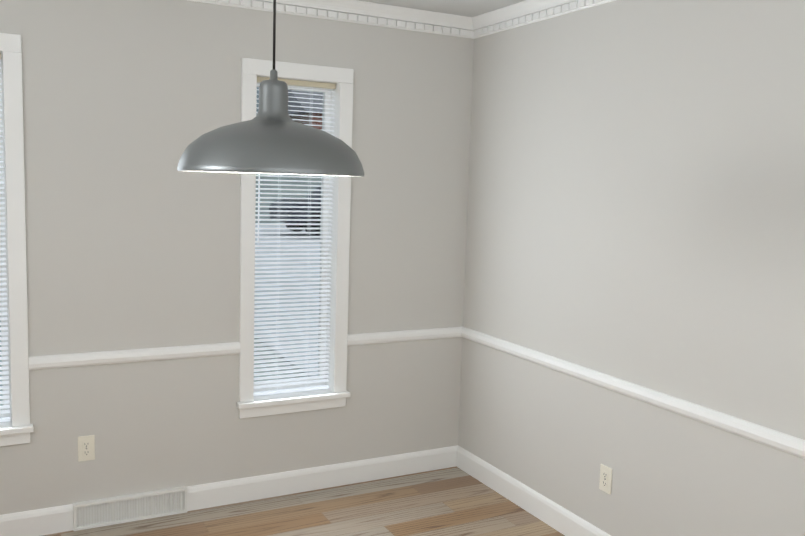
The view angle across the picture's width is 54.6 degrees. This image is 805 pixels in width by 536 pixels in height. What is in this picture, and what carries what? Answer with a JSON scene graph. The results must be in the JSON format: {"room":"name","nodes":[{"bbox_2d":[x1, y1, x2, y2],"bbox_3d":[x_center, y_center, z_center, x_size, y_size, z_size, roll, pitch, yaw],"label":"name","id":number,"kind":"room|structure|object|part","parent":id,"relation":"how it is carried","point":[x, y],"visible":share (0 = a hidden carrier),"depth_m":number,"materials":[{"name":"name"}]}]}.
{"room":"dining room","nodes":[
{"label":"dining room","id":0,"kind":"room"},
{"bbox_2d":[0,0,473,514],"bbox_3d":[-1.214,-0.070,3.604,3.455,2.485,0.160,-2,7,-28],"label":"wall","id":1,"kind":"structure","parent":0,"point":[132,237],"depth_m":3.63,"materials":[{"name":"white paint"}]},
{"bbox_2d":[0,33,29,426],"bbox_3d":[-1.881,-0.129,3.234,0.566,1.672,0.180,-2,7,-28],"label":"window","id":2,"kind":"structure","parent":1,"relation":"in","point":[10,47],"depth_m":3.29,"materials":[{"name":"white"}]},
{"bbox_3d":[-1.893,0.663,3.298,0.414,0.014,0.022,-2,7,-28],"label":"left window blind bottom rail","id":3,"kind":"part","parent":2,"relation":"part of","materials":[{"name":"white plastic"}]},
{"bbox_3d":[-1.904,-0.111,3.278,0.426,1.575,0.035,-2,7,-28],"label":"left window sash","id":4,"kind":"part","parent":2,"relation":"part of","materials":[{"name":"white wood"}]},
{"bbox_2d":[0,419,32,445],"bbox_3d":[-1.886,0.722,3.288,0.590,0.082,0.148,-2,7,-28],"label":"window sill","id":5,"kind":"structure","parent":1,"relation":"attached to","point":[11,435],"depth_m":3.35,"materials":[{"name":"white wood"}]},
{"bbox_2d":[78,435,94,461],"bbox_3d":[-1.423,0.812,3.509,0.070,0.115,0.009,-2,7,-28],"label":"electrical outlet","id":6,"kind":"object","parent":1,"relation":"attached to","point":[86,448],"visible":1,"depth_m":3.51,"materials":[{"name":"white plastic"}]},
{"bbox_2d":[73,486,186,530],"bbox_3d":[-1.258,1.115,3.622,0.503,0.122,0.030,-2,7,-28],"label":"air vent","id":7,"kind":"object","parent":1,"relation":"in","point":[113,500],"visible":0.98,"depth_m":3.61,"materials":[{"name":"white metal"}]},
{"bbox_2d":[28,342,239,369],"bbox_3d":[-1.199,0.402,3.567,0.925,0.060,0.023,-2,7,-28],"label":"trim","id":8,"kind":"structure","parent":1,"relation":"attached to","point":[204,350],"depth_m":3.54,"materials":[{"name":"white wood"}]},
{"bbox_2d":[0,446,455,535],"bbox_3d":[-1.212,1.115,3.654,3.390,0.118,0.015,-2,7,-28],"label":"baseboard","id":9,"kind":"structure","parent":1,"relation":"attached to","point":[59,519],"depth_m":3.89,"materials":[{"name":"white wood"}]},
{"bbox_2d":[236,389,349,418],"bbox_3d":[-0.566,0.687,3.980,0.590,0.082,0.148,-2,7,-28],"label":"window sill","id":10,"kind":"structure","parent":1,"relation":"attached to","point":[283,403],"depth_m":3.94,"materials":[{"name":"white wood"}]},
{"bbox_2d":[239,58,353,401],"bbox_3d":[-0.561,-0.165,3.926,0.566,1.672,0.180,-2,7,-28],"label":"window","id":11,"kind":"structure","parent":1,"relation":"in","point":[251,69],"depth_m":3.92,"materials":[{"name":"white"}]},
{"bbox_3d":[-0.583,-0.152,3.969,0.362,1.485,0.003,-2,7,-28],"label":"glass","id":12,"kind":"part","parent":11,"relation":"part of","materials":[{"name":"clear glass"}]},
{"bbox_3d":[-0.573,0.627,3.990,0.414,0.014,0.022,-2,7,-28],"label":"right window blind bottom rail","id":13,"kind":"part","parent":11,"relation":"part of","materials":[{"name":"white plastic"}]},
{"bbox_3d":[-0.583,-0.147,3.970,0.426,1.575,0.035,-2,7,-28],"label":"right window sash","id":14,"kind":"part","parent":11,"relation":"part of","materials":[{"name":"white wood"}]},
{"bbox_2d":[257,77,335,88],"bbox_3d":[-0.526,-0.908,3.822,0.418,0.025,0.028,-2,7,-28],"label":"blind headrail","id":15,"kind":"object","parent":11,"relation":"attached to","point":[307,84],"visible":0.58,"depth_m":3.83,"materials":[{"name":"beige"}]},
{"bbox_2d":[258,174,259,243],"bbox_3d":[-0.691,-0.502,3.760,0.009,0.770,0.009,-2,7,-28],"label":"blind wand","id":16,"kind":"object","parent":15,"relation":"hanging from","point":[258,204],"visible":0.46,"depth_m":3.78,"materials":[{"name":"white plastic"}]},
{"bbox_2d":[276,177,279,391],"bbox_3d":[-0.610,-0.132,3.860,0.002,1.529,0.002,-2,7,-28],"label":"ladder","id":17,"kind":"object","parent":15,"relation":"hanging from","point":[278,177],"depth_m":3.89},
{"bbox_2d":[305,87,312,384],"bbox_3d":[-0.469,-0.136,3.935,0.002,1.529,0.002,-2,7,-28],"label":"ladder","id":18,"kind":"object","parent":15,"relation":"hanging from","point":[307,268],"depth_m":3.96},
{"bbox_2d":[347,327,459,345],"bbox_3d":[0.012,0.369,4.202,0.679,0.060,0.023,-2,7,-28],"label":"trim","id":19,"kind":"structure","parent":1,"relation":"attached to","point":[450,332],"depth_m":4.19,"materials":[{"name":"white wood"}]},
{"bbox_2d":[42,466,564,535],"bbox_3d":[-0.289,1.444,1.917,3.775,0.100,4.320,-2,7,-28],"label":"floor","id":20,"kind":"structure","parent":0,"point":[454,501],"depth_m":3.76,"materials":[{"name":"brown wood"}]},
{"bbox_2d":[359,0,524,16],"bbox_3d":[-0.210,-1.134,1.633,3.775,0.120,4.320,-2,7,-28],"label":"ceiling","id":21,"kind":"structure","parent":0,"point":[470,8],"depth_m":3.87,"materials":[{"name":"white paint"}]},
{"bbox_2d":[177,0,364,176],"bbox_3d":[-0.272,-0.640,1.663,0.404,0.872,0.404,-2,7,-28],"label":"pendant lamp","id":22,"kind":"object","parent":21,"relation":"hanging from","point":[272,137],"visible":1,"depth_m":1.57,"materials":[{"name":"grey metal"}]},
{"bbox_3d":[-0.282,-0.318,1.698,0.404,0.224,0.404,-2,7,-28],"label":"lamp shade","id":23,"kind":"part","parent":22,"relation":"part of","materials":[{"name":"grey metal"}]},
{"bbox_3d":[-0.270,-0.700,1.657,0.006,0.583,0.006,-2,7,-28],"label":"cord","id":24,"kind":"part","parent":22,"relation":"part of","materials":[{"name":"black plastic"}]},
{"bbox_2d":[458,0,804,535],"bbox_3d":[1.351,0.117,2.614,0.160,2.485,4.320,-2,7,-28],"label":"wall","id":25,"kind":"structure","parent":0,"point":[636,201],"depth_m":3.15,"materials":[{"name":"white paint"}]},
{"bbox_2d":[186,0,615,38],"bbox_3d":[-0.209,-1.025,1.647,3.445,0.100,4.000,-2,7,-28],"label":"crown molding","id":26,"kind":"structure","parent":25,"relation":"attached to","point":[492,28],"depth_m":3.80,"materials":[{"name":"white"}]},
{"bbox_2d":[456,445,610,535],"bbox_3d":[1.237,1.295,2.703,0.015,0.118,4.000,-2,7,-28],"label":"baseboard","id":27,"kind":"structure","parent":25,"relation":"attached to","point":[554,515],"depth_m":3.87,"materials":[{"name":"white wood"}]},
{"bbox_2d":[599,464,611,494],"bbox_3d":[0.879,0.914,3.374,0.009,0.115,0.070,-2,7,-28],"label":"electrical outlet","id":28,"kind":"object","parent":25,"relation":"attached to","point":[605,483],"visible":1,"depth_m":3.37,"materials":[{"name":"white plastic"}]},
{"bbox_2d":[460,326,804,458],"bbox_3d":[1.256,0.580,2.623,0.023,0.060,4.000,-2,7,-28],"label":"trim","id":29,"kind":"structure","parent":25,"relation":"attached to","point":[784,442],"depth_m":3.09,"materials":[{"name":"white wood"}]},
{"label":"outside","id":30,"kind":"structure","parent":0,"visible":0},
{"bbox_2d":[0,320,309,405],"bbox_3d":[2.432,0.413,14.496,160.000,0.495,16.500,-2,7,-28],"label":"lawn","id":31,"kind":"structure","parent":30,"point":[254,364],"depth_m":8.42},
{"bbox_2d":[254,225,319,376],"bbox_3d":[0.928,-0.054,17.341,160.000,0.580,20.000,-2,7,-28],"label":"road","id":32,"kind":"structure","parent":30,"point":[282,256],"depth_m":13.51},
{"bbox_2d":[269,187,320,235],"bbox_3d":[-1.569,-1.770,23.316,4.493,1.479,1.840,-2,7,-28],"label":"car","id":33,"kind":"object","parent":32,"relation":"on","point":[298,213],"depth_m":21.90,"materials":[{"name":"grey"}]},
{"bbox_2d":[255,174,320,222],"bbox_3d":[-26.625,-7.973,69.496,160.000,2.090,99.000,-2,7,-28],"label":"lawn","id":34,"kind":"structure","parent":30,"point":[283,191],"depth_m":34.15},
{"bbox_2d":[256,87,258,115],"bbox_3d":[-18.180,-17.354,59.264,159.182,25.454,28.334,-2,7,-28],"label":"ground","id":35,"kind":"structure","parent":34,"relation":"on","point":[257,105],"depth_m":50.84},
{"bbox_2d":[290,113,321,128],"bbox_3d":[0.687,-7.242,47.593,16.000,2.900,7.000,-2,7,-28],"label":"house","id":36,"kind":"structure","parent":34,"relation":"on","point":[308,118],"depth_m":40.94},
{"bbox_2d":[288,90,322,115],"bbox_3d":[0.763,-9.726,47.320,17.000,2.100,8.000,-2,7,-28],"label":"house","id":37,"kind":"structure","parent":36,"relation":"on","point":[303,104],"depth_m":41.51,"materials":[{"name":"grey"}]}
]}

